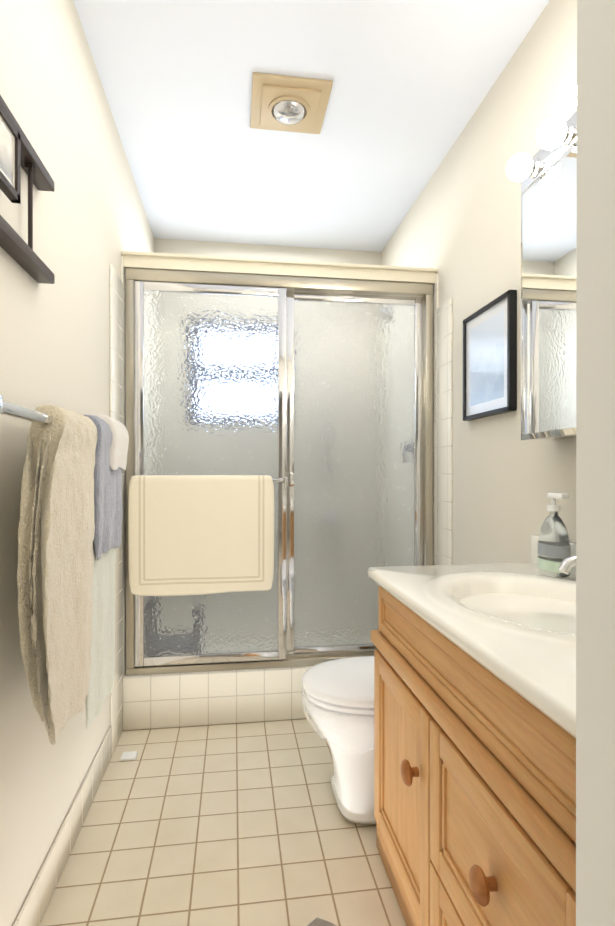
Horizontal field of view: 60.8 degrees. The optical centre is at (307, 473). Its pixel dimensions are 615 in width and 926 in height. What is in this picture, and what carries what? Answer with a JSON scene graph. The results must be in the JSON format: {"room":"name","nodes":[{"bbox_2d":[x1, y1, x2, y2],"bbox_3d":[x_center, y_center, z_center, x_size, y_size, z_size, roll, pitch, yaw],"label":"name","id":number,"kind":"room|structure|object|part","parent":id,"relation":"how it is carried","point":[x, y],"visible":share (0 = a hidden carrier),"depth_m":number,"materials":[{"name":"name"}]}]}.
{"room":"bathroom","nodes":[
{"label":"bathroom","id":0,"kind":"room"},
{"bbox_2d":[0,0,153,925],"bbox_3d":[-0.760,-0.154,1.736,0.100,2.440,2.890,0,0,-8],"label":"wall","id":1,"kind":"structure","parent":0,"point":[90,221],"depth_m":1.32,"materials":[{"name":"beige paint"}]},
{"bbox_2d":[0,95,54,283],"bbox_3d":[-0.565,-0.572,0.866,0.044,0.244,0.775,0,0,-8],"label":"wall shelf","id":2,"kind":"object","parent":1,"relation":"attached to","point":[17,151],"visible":1,"depth_m":1.05,"materials":[{"name":"grey wood"}]},
{"bbox_3d":[-0.560,-0.600,0.928,0.016,0.135,0.216,0,0,-8],"label":"photo display frame","id":3,"kind":"part","parent":2,"relation":"part of","materials":[{"name":"grey wood"}]},
{"bbox_2d":[13,726,111,925],"bbox_3d":[-0.630,1.008,1.201,0.008,0.118,1.550,0,0,-8],"label":"baseboard","id":4,"kind":"structure","parent":1,"relation":"attached to","point":[37,901],"depth_m":1.41,"materials":[{"name":"wood"}]},
{"bbox_2d":[0,395,128,744],"bbox_3d":[-0.564,0.244,1.218,0.142,0.818,0.969,0,0,-8],"label":"towel rail","id":5,"kind":"object","parent":1,"relation":"attached to","point":[69,533],"visible":1,"depth_m":1.12,"materials":[{"name":"beige fabric"}]},
{"bbox_2d":[110,264,122,754],"bbox_3d":[-0.752,0.140,2.066,0.008,1.850,0.200,0,0,-8],"label":"wall tile strip","id":6,"kind":"object","parent":1,"relation":"attached to","point":[116,413],"visible":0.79,"depth_m":2.06,"materials":[{"name":"white tile"}]},
{"bbox_2d":[121,256,125,677],"bbox_3d":[-0.830,0.059,2.620,0.008,1.910,0.920,0,0,-8],"label":"shower wall tile","id":7,"kind":"structure","parent":1,"relation":"attached to","point":[124,471],"depth_m":2.19,"materials":[{"name":"beige tile"}]},
{"bbox_2d":[121,251,437,283],"bbox_3d":[-0.099,-0.891,2.312,1.370,0.061,0.100,0,0,-8],"label":"lintel","id":8,"kind":"object","parent":1,"relation":"attached to","point":[183,262],"visible":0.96,"depth_m":2.27,"materials":[{"name":"beige wood"}]},
{"bbox_2d":[40,718,406,925],"bbox_3d":[0.149,1.118,0.554,1.570,0.100,3.451,0,0,-8],"label":"floor","id":9,"kind":"structure","parent":0,"point":[242,824],"depth_m":1.52,"materials":[{"name":"tile"}]},
{"bbox_2d":[120,751,137,760],"bbox_3d":[-0.668,1.058,1.965,0.055,0.015,0.050,0,0,-8],"label":"trap","id":10,"kind":"object","parent":9,"relation":"on","point":[129,756],"visible":1,"depth_m":1.95,"materials":[{"name":"white plastic"}]},
{"bbox_2d":[123,666,312,730],"bbox_3d":[-0.100,0.956,2.323,1.370,0.218,0.125,0,0,-8],"label":"shower curb","id":11,"kind":"structure","parent":9,"relation":"on","point":[155,701],"depth_m":2.22,"materials":[{"name":"tile"}]},
{"bbox_2d":[125,268,432,675],"bbox_3d":[-0.100,-0.006,2.319,1.346,1.708,0.068,0,0,-8],"label":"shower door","id":12,"kind":"structure","parent":11,"relation":"on","point":[424,291],"depth_m":2.28,"materials":[{"name":"silver metal"}]},
{"bbox_2d":[134,281,286,666],"bbox_3d":[-0.407,0.003,2.231,0.641,1.622,0.075,0,0,-8],"label":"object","id":13,"kind":"structure","parent":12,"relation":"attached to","point":[140,287],"depth_m":2.25,"materials":[{"name":"silver metal"}]},
{"bbox_2d":[128,475,274,595],"bbox_3d":[-0.439,0.259,2.198,0.604,0.500,0.046,0,0,-8],"label":"bath mat","id":14,"kind":"object","parent":13,"relation":"hanging from","point":[198,534],"visible":1,"depth_m":2.18,"materials":[{"name":"beige fabric"}]},
{"bbox_2d":[144,290,277,656],"bbox_3d":[-0.410,0.003,2.258,0.577,1.558,0.006,0,0,-8],"label":"glass","id":15,"kind":"object","parent":13,"relation":"attached to","point":[210,383],"visible":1,"depth_m":2.25,"materials":[{"name":"white"}]},
{"bbox_2d":[286,291,422,653],"bbox_3d":[0.218,0.003,2.371,0.631,1.622,0.041,0,0,-8],"label":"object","id":16,"kind":"structure","parent":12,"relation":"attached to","point":[292,296],"depth_m":2.35,"materials":[{"name":"silver metal"}]},
{"bbox_2d":[294,300,414,647],"bbox_3d":[0.216,0.003,2.380,0.567,1.558,0.006,0,0,-8],"label":"glass","id":17,"kind":"object","parent":16,"relation":"attached to","point":[354,442],"visible":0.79,"depth_m":2.37,"materials":[{"name":"white"}]},
{"bbox_2d":[307,918,336,925],"bbox_3d":[0.068,1.056,0.901,0.400,0.022,0.703,0,0,-8],"label":"bath rug","id":18,"kind":"object","parent":9,"relation":"on","point":[318,922],"visible":1,"depth_m":1.22,"materials":[{"name":"beige fabric"}]},
{"bbox_2d":[301,656,375,823],"bbox_3d":[0.325,0.716,1.726,0.689,0.699,0.381,0,0,-8],"label":"toilet","id":19,"kind":"object","parent":9,"relation":"on","point":[339,698],"visible":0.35,"depth_m":1.60,"materials":[{"name":"white ceramic"}]},
{"bbox_3d":[0.224,0.680,1.714,0.489,0.057,0.382,0,0,-8],"label":"seat","id":20,"kind":"part","parent":19,"relation":"part of","materials":[{"name":"white plastic"}]},
{"bbox_2d":[368,534,575,925],"bbox_3d":[0.485,0.596,1.069,0.554,0.943,0.976,0,0,-8],"label":"bathroom vanity","id":21,"kind":"object","parent":9,"relation":"on","point":[475,741],"visible":0.85,"depth_m":0.94,"materials":[{"name":"brown wood"}]},
{"bbox_3d":[0.210,0.727,1.262,0.062,0.470,0.412,0,0,-8],"label":"door","id":22,"kind":"part","parent":21,"relation":"part of","materials":[{"name":"brown wood"}]},
{"bbox_2d":[368,534,575,737],"bbox_3d":[0.500,0.294,1.070,0.525,0.217,0.976,0,0,-8],"label":"countertop","id":23,"kind":"structure","parent":21,"relation":"on","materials":[{"name":"white stone"}]},
{"bbox_2d":[537,493,570,577],"bbox_3d":[0.640,0.157,1.365,0.061,0.212,0.110,0,0,-8],"label":"soap bottle","id":24,"kind":"object","parent":23,"relation":"on","point":[554,548],"visible":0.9,"depth_m":1.34,"materials":[{"name":"white"}]},
{"bbox_2d":[558,555,575,573],"bbox_3d":[0.621,0.195,1.128,0.174,0.141,0.060,0,0,-8],"label":"faucet","id":25,"kind":"object","parent":23,"relation":"on","point":[565,567],"depth_m":1.11,"materials":[{"name":"silver metal"}]},
{"bbox_3d":[0.278,0.728,0.812,0.052,0.470,0.485,0,0,-8],"label":"drawer","id":26,"kind":"part","parent":21,"relation":"part of","materials":[{"name":"brown wood"}]},
{"bbox_2d":[154,238,380,264],"bbox_3d":[-0.226,-0.157,3.219,1.370,2.440,0.100,0,0,-8],"label":"wall","id":27,"kind":"structure","parent":0,"point":[209,248],"depth_m":3.16,"materials":[{"name":"beige paint"}]},
{"bbox_2d":[73,0,549,251],"bbox_3d":[0.078,-1.423,1.053,1.570,0.100,4.470,0,0,-8],"label":"ceiling","id":28,"kind":"structure","parent":0,"point":[413,81],"depth_m":1.94,"materials":[{"name":"white paint"}]},
{"bbox_2d":[250,72,332,133],"bbox_3d":[-0.069,-1.344,1.952,0.280,0.060,0.280,0,0,-8],"label":"ceiling light","id":29,"kind":"object","parent":28,"relation":"in","point":[288,103],"visible":1,"depth_m":1.91,"materials":[{"name":"beige"}]},
{"bbox_2d":[381,0,576,564],"bbox_3d":[0.696,-0.154,1.940,0.100,2.440,2.890,0,0,-8],"label":"wall","id":30,"kind":"structure","parent":0,"point":[459,228],"depth_m":1.84,"materials":[{"name":"beige paint"}]},
{"bbox_2d":[433,274,437,564],"bbox_3d":[0.519,0.059,2.810,0.008,1.910,0.920,0,0,-8],"label":"shower wall tile","id":31,"kind":"structure","parent":30,"relation":"attached to","point":[435,296],"depth_m":2.37,"materials":[{"name":"beige tile"}]},
{"bbox_2d":[437,298,451,564],"bbox_3d":[0.594,0.165,2.277,0.008,1.800,0.155,0,0,-8],"label":"wall tile strip","id":32,"kind":"object","parent":30,"relation":"attached to","point":[444,433],"visible":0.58,"depth_m":2.27,"materials":[{"name":"white tile"}]},
{"bbox_2d":[463,290,516,420],"bbox_3d":[0.642,-0.399,1.871,0.026,0.390,0.350,0,0,-8],"label":"picture frame","id":33,"kind":"object","parent":30,"relation":"attached to","point":[490,359],"visible":1,"depth_m":1.83,"materials":[{"name":"black wood"}]},
{"bbox_2d":[506,85,576,193],"bbox_3d":[0.676,-0.828,1.073,0.178,0.074,0.850,0,0,-8],"label":"sconce","id":34,"kind":"object","parent":30,"relation":"attached to","point":[556,138],"visible":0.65,"depth_m":1.32,"materials":[{"name":"white glass"}]},
{"bbox_2d":[521,142,576,439],"bbox_3d":[0.713,-0.441,1.079,0.104,0.697,0.847,0,0,-8],"label":"mirror","id":35,"kind":"object","parent":30,"relation":"attached to","point":[548,285],"visible":0.54,"depth_m":1.35,"materials":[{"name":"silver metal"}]},
{"bbox_3d":[0.579,-0.152,0.525,0.525,2.440,0.120,0,0,-8],"label":"wall","id":36,"kind":"structure","parent":0,"visible":0},
{"bbox_2d":[576,0,614,925],"bbox_3d":[0.307,0.053,0.486,0.024,2.030,0.147,0,0,-8],"label":"door frame","id":37,"kind":"structure","parent":36,"relation":"attached to","point":[595,597],"depth_m":0.53,"materials":[{"name":"white paint"}]}
]}

